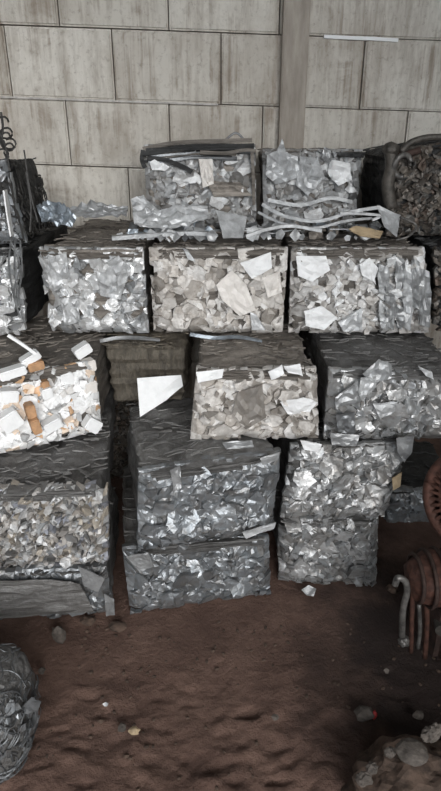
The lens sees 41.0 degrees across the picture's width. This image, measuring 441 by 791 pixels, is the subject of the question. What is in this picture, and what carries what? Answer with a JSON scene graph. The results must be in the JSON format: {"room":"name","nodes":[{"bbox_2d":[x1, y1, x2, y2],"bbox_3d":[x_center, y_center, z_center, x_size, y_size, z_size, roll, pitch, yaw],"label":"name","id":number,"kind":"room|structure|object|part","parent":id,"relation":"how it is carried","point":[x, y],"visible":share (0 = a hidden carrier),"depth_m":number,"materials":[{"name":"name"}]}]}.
{"room":"waste facility","nodes":[
{"label":"waste facility","id":0,"kind":"room"},
{"bbox_2d":[0,438,440,790],"bbox_3d":[0.000,1.442,0.970,5.400,0.082,7.000,0,24,0],"label":"floor","id":1,"kind":"structure","parent":0,"point":[314,743],"depth_m":2.00,"materials":[{"name":"brown soil"}]},
{"bbox_2d":[0,643,40,784],"bbox_3d":[-0.692,0.917,1.708,0.397,0.351,0.328,0,24,0],"label":"bale","id":2,"kind":"object","parent":1,"relation":"on","point":[20,703],"visible":1,"depth_m":1.65,"materials":[{"name":"metal"}]},
{"bbox_2d":[38,667,45,674],"bbox_3d":[-0.611,0.941,2.018,0.025,0.026,0.024,0,24,0],"label":"stone","id":3,"kind":"object","parent":1,"relation":"on","point":[41,670],"visible":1,"depth_m":2.01,"materials":[{"name":"grey stone"}]},
{"bbox_2d":[52,626,65,643],"bbox_3d":[-0.589,0.870,2.151,0.050,0.078,0.037,0,24,0],"label":"stone","id":4,"kind":"object","parent":1,"relation":"on","point":[58,633],"visible":1,"depth_m":2.14,"materials":[{"name":"grey stone"}]},
{"bbox_2d":[0,486,118,619],"bbox_3d":[-0.789,0.617,2.443,0.737,0.300,0.678,-2,24,-4],"label":"bale","id":5,"kind":"object","parent":1,"relation":"on","point":[54,592],"visible":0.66,"depth_m":2.17,"materials":[{"name":"grey metal"}]},
{"bbox_2d":[0,385,115,569],"bbox_3d":[-0.765,0.272,2.396,0.693,0.319,1.010,-2,24,-6],"label":"bale","id":6,"kind":"object","parent":5,"relation":"on","point":[55,506],"visible":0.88,"depth_m":2.00},
{"bbox_2d":[0,315,114,452],"bbox_3d":[-0.731,-0.167,2.431,0.576,0.461,1.088,0,24,0],"label":"bale","id":7,"kind":"object","parent":6,"relation":"on","point":[55,384],"visible":0.88,"depth_m":2.18},
{"bbox_2d":[0,223,67,335],"bbox_3d":[-1.033,-0.575,2.741,0.501,0.355,0.879,0,24,0],"label":"bale","id":8,"kind":"object","parent":7,"relation":"on","point":[33,297],"visible":0.58,"depth_m":2.44,"materials":[{"name":"metal"}]},
{"bbox_2d":[0,112,53,321],"bbox_3d":[-0.962,-0.760,2.475,0.480,0.767,0.568,0,24,0],"label":"bale","id":9,"kind":"object","parent":8,"relation":"on","point":[21,188],"visible":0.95,"depth_m":2.33,"materials":[{"name":"metal"}]},
{"bbox_3d":[-0.752,-0.756,2.312,0.023,0.225,0.005,0,24,0],"label":"thin rod","id":10,"kind":"part","parent":9,"relation":"part of","materials":[{"name":"metal"}]},
{"bbox_3d":[-0.735,-0.809,2.289,0.025,0.264,0.005,0,24,0],"label":"thin rod","id":11,"kind":"part","parent":9,"relation":"part of","materials":[{"name":"metal"}]},
{"bbox_2d":[38,219,159,333],"bbox_3d":[-0.514,-0.599,2.799,0.426,0.352,0.997,0,24,0],"label":"bale","id":12,"kind":"object","parent":7,"relation":"on","point":[92,281],"visible":0.9,"depth_m":2.39,"materials":[{"name":"metal"}]},
{"bbox_2d":[36,200,75,226],"bbox_3d":[-0.703,-0.770,2.502,0.170,0.103,0.120,6,25,14],"label":"foil","id":13,"kind":"object","parent":12,"relation":"on","point":[57,213],"visible":1,"depth_m":2.51,"materials":[{"name":"metal"}]},
{"bbox_2d":[70,199,127,217],"bbox_3d":[-0.529,-0.800,2.528,0.259,0.074,0.071,0,24,0],"label":"foil","id":14,"kind":"object","parent":12,"relation":"on","point":[93,209],"visible":0.99,"depth_m":2.53,"materials":[{"name":"grey metal"}]},
{"bbox_2d":[118,229,126,233],"bbox_3d":[-0.407,-0.668,2.427,0.038,0.032,0.026,13,27,27],"label":"sheet offcut","id":15,"kind":"object","parent":12,"relation":"on","point":[123,231],"visible":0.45,"depth_m":2.42,"materials":[{"name":"grey metal"}]},
{"bbox_2d":[127,229,137,233],"bbox_3d":[-0.358,-0.658,2.401,0.047,0.039,0.023,0,24,0],"label":"sheet offcut","id":16,"kind":"object","parent":12,"relation":"on","point":[130,231],"visible":0.51,"depth_m":2.40,"materials":[{"name":"metal"}]},
{"bbox_2d":[128,222,138,228],"bbox_3d":[-0.374,-0.725,2.550,0.048,0.043,0.030,10,26,22],"label":"sheet offcut","id":17,"kind":"object","parent":12,"relation":"on","point":[132,225],"visible":0.53,"depth_m":2.55,"materials":[{"name":"metal"}]},
{"bbox_2d":[112,230,215,240],"bbox_3d":[-0.227,-0.647,2.383,0.422,0.031,0.044,-2,24,-4],"label":"metal strip","id":18,"kind":"object","parent":12,"relation":"on","point":[187,232],"visible":0.91,"depth_m":2.37,"materials":[{"name":"grey metal"}]},
{"bbox_2d":[79,615,95,625],"bbox_3d":[-0.501,0.848,2.224,0.061,0.027,0.040,0,24,0],"label":"clod","id":19,"kind":"object","parent":1,"relation":"on","point":[86,620],"visible":1,"depth_m":2.21,"materials":[{"name":"soil"}]},
{"bbox_2d":[108,621,126,631],"bbox_3d":[-0.383,0.861,2.200,0.072,0.033,0.045,0,24,0],"label":"clod","id":20,"kind":"object","parent":1,"relation":"on","point":[116,626],"visible":1,"depth_m":2.19,"materials":[{"name":"soil"}]},
{"bbox_2d":[110,424,129,478],"bbox_3d":[-0.569,0.215,3.328,0.485,0.300,0.530,0,24,0],"label":"bale","id":21,"kind":"object","parent":1,"relation":"on","point":[120,460],"visible":0.12,"depth_m":3.10},
{"bbox_2d":[114,400,138,425],"bbox_3d":[-0.569,-0.081,3.197,0.485,0.323,0.531,0,24,0],"label":"bale","id":22,"kind":"object","parent":21,"relation":"on","point":[122,410],"visible":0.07,"depth_m":3.01},
{"bbox_2d":[118,723,125,731],"bbox_3d":[-0.305,1.029,1.828,0.027,0.020,0.024,0,24,0],"label":"chip","id":23,"kind":"object","parent":1,"relation":"on","point":[122,727],"visible":1,"depth_m":1.82,"materials":[{"name":"grey stone"}]},
{"bbox_2d":[128,726,140,734],"bbox_3d":[-0.266,1.033,1.817,0.039,0.020,0.025,0,24,0],"label":"chip","id":24,"kind":"object","parent":1,"relation":"on","point":[134,730],"visible":1,"depth_m":1.81,"materials":[{"name":"beige stone"}]},
{"bbox_2d":[120,465,270,613],"bbox_3d":[-0.128,0.556,2.538,0.576,0.344,0.742,-4,24,-9],"label":"bale","id":25,"kind":"object","parent":1,"relation":"on","point":[171,576],"visible":0.67,"depth_m":2.27,"materials":[{"name":"grey metal"}]},
{"bbox_2d":[126,398,280,550],"bbox_3d":[-0.090,0.259,2.373,0.550,0.381,0.698,-5,24,-11],"label":"bale","id":26,"kind":"object","parent":25,"relation":"on","point":[185,489],"visible":0.86,"depth_m":2.15,"materials":[{"name":"metal"}]},
{"bbox_2d":[99,309,193,416],"bbox_3d":[-0.313,-0.214,2.706,0.364,0.294,0.879,0,24,0],"label":"bale","id":27,"kind":"object","parent":26,"relation":"on","point":[151,373],"depth_m":2.42},
{"bbox_3d":[-0.371,-0.230,2.415,0.248,0.029,0.016,0,24,0],"label":"metal strip","id":28,"kind":"part","parent":27,"relation":"part of","materials":[{"name":"silver metal"}]},
{"bbox_2d":[190,307,318,448],"bbox_3d":[0.124,-0.155,2.566,0.499,0.331,0.986,0,24,0],"label":"bale","id":29,"kind":"object","parent":26,"relation":"on","point":[267,388],"depth_m":2.17,"materials":[{"name":"mixed metal"},{"name":"cardboard"}]},
{"bbox_3d":[0.023,-0.238,2.412,0.297,0.041,0.016,0,24,0],"label":"metal strip","id":30,"kind":"part","parent":29,"relation":"part of","materials":[{"name":"silver metal"}]},
{"bbox_2d":[149,219,321,332],"bbox_3d":[0.063,-0.636,2.787,0.696,0.429,0.978,0,24,0],"label":"bale","id":31,"kind":"object","parent":29,"relation":"on","point":[226,284],"depth_m":2.37,"materials":[{"name":"mixed metal"},{"name":"cardboard"}]},
{"bbox_2d":[146,228,155,239],"bbox_3d":[-0.284,-0.651,2.383,0.045,0.044,0.033,18,29,34],"label":"sheet offcut","id":32,"kind":"object","parent":31,"relation":"on","point":[150,230],"visible":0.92,"depth_m":2.38,"materials":[{"name":"metal"}]},
{"bbox_2d":[161,227,171,239],"bbox_3d":[-0.222,-0.668,2.436,0.059,0.049,0.034,0,24,0],"label":"sheet offcut","id":33,"kind":"object","parent":31,"relation":"on","point":[164,228],"visible":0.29,"depth_m":2.44,"materials":[{"name":"grey metal"}]},
{"bbox_2d":[131,195,208,228],"bbox_3d":[-0.214,-0.765,2.467,0.332,0.131,0.132,0,24,0],"label":"sheet","id":34,"kind":"object","parent":33,"relation":"on","point":[145,214],"visible":1,"depth_m":2.46,"materials":[{"name":"metal"}]},
{"bbox_2d":[170,231,179,242],"bbox_3d":[-0.181,-0.636,2.366,0.045,0.043,0.023,0,24,0],"label":"sheet offcut","id":35,"kind":"object","parent":31,"relation":"on","point":[175,236],"visible":1,"depth_m":2.36,"materials":[{"name":"grey metal"}]},
{"bbox_2d":[174,226,183,230],"bbox_3d":[-0.176,-0.699,2.501,0.049,0.040,0.028,15,28,30],"label":"sheet offcut","id":36,"kind":"object","parent":31,"relation":"on","point":[180,228],"visible":0.41,"depth_m":2.50,"materials":[{"name":"metal"}]},
{"bbox_2d":[182,234,187,241],"bbox_3d":[-0.143,-0.631,2.363,0.013,0.032,0.034,-21,31,-39],"label":"sheet offcut","id":37,"kind":"object","parent":31,"relation":"on","point":[184,237],"visible":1,"depth_m":2.36,"materials":[{"name":"metal"}]},
{"bbox_2d":[186,225,193,238],"bbox_3d":[-0.120,-0.678,2.446,0.020,0.056,0.054,21,32,39],"label":"sheet offcut","id":38,"kind":"object","parent":31,"relation":"on","point":[191,226],"visible":0.4,"depth_m":2.44,"materials":[{"name":"metal"}]},
{"bbox_2d":[140,138,255,227],"bbox_3d":[-0.091,-1.040,2.861,0.523,0.388,0.566,0,24,0],"label":"bale","id":39,"kind":"object","parent":31,"relation":"on","point":[217,174],"visible":0.89,"depth_m":2.62,"materials":[{"name":"metal"}]},
{"bbox_2d":[225,132,243,138],"bbox_3d":[0.066,-1.163,2.657,0.106,0.046,0.010,0,24,0],"label":"wire","id":40,"kind":"object","parent":39,"relation":"on","point":[233,133],"visible":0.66,"depth_m":2.65,"materials":[{"name":"metal"}]},
{"bbox_2d":[193,227,206,241],"bbox_3d":[-0.088,-0.653,2.390,0.055,0.057,0.038,-19,30,-36],"label":"sheet offcut","id":41,"kind":"object","parent":31,"relation":"on","point":[199,238],"visible":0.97,"depth_m":2.39,"materials":[{"name":"grey metal"}]},
{"bbox_2d":[195,221,204,230],"bbox_3d":[-0.088,-0.734,2.572,0.053,0.052,0.025,7,25,15],"label":"sheet offcut","id":42,"kind":"object","parent":31,"relation":"on","point":[201,224],"visible":0.6,"depth_m":2.57,"materials":[{"name":"grey metal"}]},
{"bbox_2d":[206,230,217,241],"bbox_3d":[-0.034,-0.640,2.362,0.050,0.046,0.026,0,24,0],"label":"sheet offcut","id":43,"kind":"object","parent":31,"relation":"on","point":[211,235],"visible":1,"depth_m":2.36,"materials":[{"name":"grey metal"}]},
{"bbox_2d":[216,210,246,238],"bbox_3d":[0.045,-0.698,2.404,0.128,0.102,0.086,0,24,0],"label":"metal sheet","id":44,"kind":"object","parent":31,"relation":"on","point":[231,225],"visible":1,"depth_m":2.40,"materials":[{"name":"metal"}]},
{"bbox_2d":[247,232,256,241],"bbox_3d":[0.125,-0.639,2.377,0.044,0.039,0.020,7,25,16],"label":"sheet offcut","id":45,"kind":"object","parent":31,"relation":"on","point":[251,238],"visible":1,"depth_m":2.37,"materials":[{"name":"metal"}]},
{"bbox_2d":[248,222,257,226],"bbox_3d":[0.143,-0.732,2.571,0.053,0.047,0.031,3,24,7],"label":"sheet offcut","id":46,"kind":"object","parent":31,"relation":"on","point":[253,223],"visible":0.42,"depth_m":2.57,"materials":[{"name":"metal"}]},
{"bbox_2d":[246,225,259,239],"bbox_3d":[0.134,-0.662,2.401,0.060,0.056,0.032,0,24,0],"label":"sheet offcut","id":47,"kind":"object","parent":31,"relation":"on","point":[253,228],"visible":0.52,"depth_m":2.40,"materials":[{"name":"metal"}]},
{"bbox_2d":[260,231,269,239],"bbox_3d":[0.181,-0.661,2.422,0.026,0.043,0.046,-22,32,-40],"label":"sheet offcut","id":48,"kind":"object","parent":31,"relation":"on","point":[263,235],"visible":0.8,"depth_m":2.42,"materials":[{"name":"grey metal"}]},
{"bbox_2d":[276,229,284,239],"bbox_3d":[0.242,-0.656,2.396,0.045,0.041,0.023,21,32,39],"label":"sheet offcut","id":49,"kind":"object","parent":31,"relation":"on","point":[280,234],"visible":1,"depth_m":2.39,"materials":[{"name":"metal"}]},
{"bbox_3d":[0.254,-0.664,2.379,0.312,0.045,0.038,-2,24,-3],"label":"metal strip","id":50,"kind":"part","parent":31,"relation":"part of","materials":[{"name":"silver metal"}]},
{"bbox_2d":[37,621,440,790],"bbox_3d":[0.148,1.058,1.819,1.406,0.042,0.974,0,24,0],"label":"crumbs","id":51,"kind":"object","parent":1,"relation":"on","point":[100,721],"visible":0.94,"depth_m":2.05,"materials":[{"name":"soil"}]},
{"bbox_2d":[271,714,278,720],"bbox_3d":[0.172,1.015,1.861,0.022,0.017,0.022,-10,26,-21],"label":"chip","id":52,"kind":"object","parent":1,"relation":"on","point":[275,717],"visible":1,"depth_m":1.86,"materials":[{"name":"grey stone"}]},
{"bbox_2d":[302,585,315,595],"bbox_3d":[0.352,0.778,2.356,0.059,0.032,0.033,5,25,12],"label":"chip","id":53,"kind":"object","parent":1,"relation":"on","point":[308,590],"visible":1,"depth_m":2.35,"materials":[{"name":"grey metal"}]},
{"bbox_2d":[272,485,378,586],"bbox_3d":[0.436,0.526,2.665,0.442,0.357,0.701,0,24,0],"label":"bale","id":54,"kind":"object","parent":1,"relation":"on","point":[324,549],"visible":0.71,"depth_m":2.36,"materials":[{"name":"grey metal"}]},
{"bbox_2d":[267,406,413,518],"bbox_3d":[0.467,0.137,2.609,0.516,0.375,0.903,0,24,0],"label":"bale","id":55,"kind":"object","parent":54,"relation":"on","point":[318,478],"visible":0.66,"depth_m":2.23,"materials":[{"name":"grey metal"}]},
{"bbox_2d":[299,330,440,445],"bbox_3d":[0.653,-0.161,2.553,0.556,0.332,1.007,0,24,0],"label":"bale","id":56,"kind":"object","parent":55,"relation":"on","point":[374,385],"visible":0.81,"depth_m":2.17,"materials":[{"name":"grey metal"}]},
{"bbox_2d":[278,220,431,334],"bbox_3d":[0.579,-0.601,2.802,0.596,0.352,0.988,0,24,0],"label":"bale","id":57,"kind":"object","parent":56,"relation":"on","point":[382,283],"visible":0.87,"depth_m":2.38,"materials":[{"name":"metal"}]},
{"bbox_2d":[289,228,300,241],"bbox_3d":[0.301,-0.649,2.386,0.050,0.055,0.014,-8,25,-17],"label":"sheet offcut","id":58,"kind":"object","parent":57,"relation":"on","point":[294,234],"visible":1,"depth_m":2.38,"materials":[{"name":"grey metal"}]},
{"bbox_2d":[257,139,365,227],"bbox_3d":[0.410,-1.033,2.848,0.446,0.385,0.554,0,24,0],"label":"bale","id":59,"kind":"object","parent":57,"relation":"on","point":[311,183],"visible":0.88,"depth_m":2.63,"materials":[{"name":"metal"}]},
{"bbox_2d":[309,231,317,239],"bbox_3d":[0.377,-0.654,2.399,0.042,0.037,0.018,11,26,24],"label":"sheet offcut","id":60,"kind":"object","parent":57,"relation":"on","point":[312,235],"visible":1,"depth_m":2.40,"materials":[{"name":"grey metal"}]},
{"bbox_2d":[258,203,380,228],"bbox_3d":[0.401,-0.732,2.406,0.501,0.100,0.042,1,24,2],"label":"metal strip","id":61,"kind":"object","parent":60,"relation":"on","point":[259,212],"depth_m":2.41,"materials":[{"name":"grey metal"}]},
{"bbox_3d":[0.407,-0.746,2.410,0.483,0.077,0.022,1,24,2],"label":"metal strip","id":62,"kind":"part","parent":61,"relation":"part of","materials":[{"name":"silver metal"}]},
{"bbox_3d":[0.567,-0.726,2.392,0.168,0.037,0.012,0,24,0],"label":"metal strip","id":63,"kind":"part","parent":61,"relation":"part of","materials":[{"name":"silver metal"}]},
{"bbox_2d":[316,232,322,237],"bbox_3d":[0.407,-0.672,2.451,0.038,0.032,0.013,14,27,28],"label":"sheet offcut","id":64,"kind":"object","parent":57,"relation":"on","point":[320,234],"visible":0.58,"depth_m":2.45,"materials":[{"name":"grey metal"}]},
{"bbox_2d":[326,231,336,239],"bbox_3d":[0.450,-0.650,2.400,0.040,0.034,0.025,17,29,34],"label":"sheet offcut","id":65,"kind":"object","parent":57,"relation":"on","point":[333,235],"visible":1,"depth_m":2.40,"materials":[{"name":"grey metal"}]},
{"bbox_2d":[328,226,337,234],"bbox_3d":[0.476,-0.695,2.491,0.052,0.045,0.015,-16,28,-31],"label":"sheet offcut","id":66,"kind":"object","parent":57,"relation":"on","point":[331,226],"visible":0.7,"depth_m":2.49,"materials":[{"name":"grey metal"}]},
{"bbox_2d":[330,228,349,229],"bbox_3d":[0.539,-0.699,2.481,0.161,0.006,0.007,0,24,0],"label":"strip","id":67,"kind":"object","parent":57,"relation":"on","point":[331,228],"visible":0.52,"depth_m":2.48,"materials":[{"name":"metal"}]},
{"bbox_2d":[344,235,350,240],"bbox_3d":[0.509,-0.633,2.372,0.028,0.025,0.012,8,25,17],"label":"sheet offcut","id":68,"kind":"object","parent":57,"relation":"on","point":[347,237],"visible":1,"depth_m":2.37,"materials":[{"name":"metal"}]},
{"bbox_2d":[349,226,382,237],"bbox_3d":[0.588,-0.659,2.377,0.144,0.046,0.043,0,24,0],"label":"board","id":69,"kind":"object","parent":57,"relation":"on","point":[361,231],"visible":1,"depth_m":2.37,"materials":[{"name":"brown wood"}]},
{"bbox_2d":[370,225,378,229],"bbox_3d":[0.643,-0.696,2.487,0.058,0.048,0.022,-10,26,-20],"label":"sheet offcut","id":70,"kind":"object","parent":57,"relation":"on","point":[371,226],"visible":0.38,"depth_m":2.49,"materials":[{"name":"metal"}]},
{"bbox_2d":[377,205,400,236],"bbox_3d":[0.690,-0.711,2.404,0.101,0.120,0.071,0,24,0],"label":"metal sheet","id":71,"kind":"object","parent":57,"relation":"on","point":[390,220],"visible":0.98,"depth_m":2.41,"materials":[{"name":"metal"}]},
{"bbox_2d":[396,216,416,240],"bbox_3d":[0.750,-0.671,2.372,0.092,0.094,0.056,0,24,0],"label":"wire","id":72,"kind":"object","parent":57,"relation":"on","point":[400,217],"visible":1,"depth_m":2.37,"materials":[{"name":"grey metal"}]},
{"bbox_2d":[384,229,440,330],"bbox_3d":[1.053,-0.600,2.800,0.409,0.352,0.928,0,24,0],"label":"bale","id":73,"kind":"object","parent":56,"relation":"on","point":[431,244],"visible":0.31,"depth_m":2.47},
{"bbox_2d":[360,134,440,235],"bbox_3d":[0.876,-0.976,2.696,0.479,0.404,0.683,0,24,0],"label":"bale","id":74,"kind":"object","parent":73,"relation":"on","point":[404,179],"visible":0.91,"depth_m":2.46,"materials":[{"name":"metal"}]},
{"bbox_2d":[354,705,374,721],"bbox_3d":[0.455,1.005,1.867,0.066,0.042,0.051,0,24,0],"label":"stone","id":75,"kind":"object","parent":1,"relation":"on","point":[363,713],"visible":1,"depth_m":1.85,"materials":[{"name":"grey stone"}]},
{"bbox_2d":[341,722,440,790],"bbox_3d":[0.563,1.029,1.580,0.441,0.502,0.340,0,24,0],"label":"rubble pile","id":76,"kind":"object","parent":1,"relation":"on","point":[404,762],"visible":1,"depth_m":1.56,"materials":[{"name":"stone"}]},
{"bbox_2d":[386,584,397,593],"bbox_3d":[0.692,0.779,2.381,0.048,0.040,0.040,0,24,0],"label":"clod","id":77,"kind":"object","parent":1,"relation":"on","point":[389,587],"visible":0.85,"depth_m":2.37,"materials":[{"name":"soil"}]},
{"bbox_2d":[397,635,409,647],"bbox_3d":[0.626,0.839,2.015,0.038,0.050,0.034,-11,26,-23],"label":"bracket","id":78,"kind":"object","parent":1,"relation":"on","point":[403,642],"visible":0.9,"depth_m":2.00,"materials":[{"name":"grey metal"}]},
{"bbox_2d":[392,574,409,637],"bbox_3d":[0.592,0.699,1.953,0.072,0.263,0.022,0,24,0],"label":"pipe","id":79,"kind":"object","parent":78,"relation":"on","point":[398,578],"visible":1,"depth_m":1.93,"materials":[{"name":"grey metal"}]},
{"bbox_2d":[383,440,438,522],"bbox_3d":[1.000,0.495,3.075,0.462,0.319,0.583,0,24,0],"label":"bale","id":80,"kind":"object","parent":1,"relation":"on","point":[406,501],"visible":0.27,"depth_m":2.84},
{"bbox_2d":[409,590,414,653],"bbox_3d":[0.642,0.756,1.978,0.046,0.285,0.016,0,24,0],"label":"pipe","id":81,"kind":"object","parent":1,"relation":"on","point":[412,603],"visible":0.91,"depth_m":1.98,"materials":[{"name":"metal"}]},
{"bbox_2d":[412,710,423,719],"bbox_3d":[0.624,1.010,1.868,0.037,0.026,0.031,0,24,0],"label":"chip","id":82,"kind":"object","parent":1,"relation":"on","point":[417,714],"visible":1,"depth_m":1.86,"materials":[{"name":"grey stone"}]},
{"bbox_2d":[416,604,421,649],"bbox_3d":[0.667,0.778,1.988,0.037,0.198,0.014,0,24,0],"label":"pipe","id":83,"kind":"object","parent":1,"relation":"on","point":[419,612],"visible":0.98,"depth_m":1.98,"materials":[{"name":"grey metal"}]},
{"bbox_2d":[407,603,440,659],"bbox_3d":[0.842,0.777,2.127,0.272,0.250,0.263,0,24,0],"label":"block","id":84,"kind":"object","parent":1,"relation":"on","point":[434,646],"visible":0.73,"depth_m":2.06,"materials":[{"name":"metal"}]},
{"bbox_2d":[403,546,440,610],"bbox_3d":[0.715,0.601,1.942,0.208,0.194,0.226,0,24,0],"label":"drum","id":85,"kind":"object","parent":84,"relation":"on","point":[422,570],"depth_m":1.89,"materials":[{"name":"metal"}]},
{"bbox_2d":[422,457,440,537],"bbox_3d":[0.801,0.334,1.869,0.126,0.336,0.340,-16,29,-32],"label":"slotted rotor","id":86,"kind":"object","parent":85,"relation":"on","point":[431,492],"visible":1,"depth_m":1.95,"materials":[{"name":"metal"}]},
{"bbox_2d":[422,606,429,659],"bbox_3d":[0.692,0.788,1.993,0.052,0.272,0.018,0,24,0],"label":"pipe","id":87,"kind":"object","parent":1,"relation":"on","point":[426,611],"visible":0.79,"depth_m":1.99,"materials":[{"name":"metal"}]},
{"bbox_2d":[0,0,440,400],"bbox_3d":[-0.236,-1.602,3.107,6.473,4.600,0.109,0,24,0],"label":"wall","id":88,"kind":"structure","parent":0,"point":[360,94],"depth_m":3.04,"materials":[{"name":"concrete"}]},
{"bbox_2d":[0,96,217,104],"bbox_3d":[-0.580,-1.536,3.075,1.134,0.043,0.016,0,24,0],"label":"trim","id":89,"kind":"structure","parent":88,"relation":"attached to","point":[0,96],"depth_m":3.07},
{"bbox_2d":[278,0,310,148],"bbox_3d":[0.372,-1.570,3.034,0.130,4.400,0.090,0,24,0],"label":"trim","id":90,"kind":"structure","parent":88,"relation":"attached to","point":[295,13],"depth_m":2.96,"materials":[{"name":"concrete"}]},
{"bbox_2d":[324,35,398,41],"bbox_3d":[0.706,-1.793,2.962,0.375,0.034,0.018,0,24,0],"label":"trim","id":91,"kind":"structure","parent":88,"relation":"attached to","point":[340,37],"depth_m":2.96,"materials":[{"name":"grey metal"}]}
]}

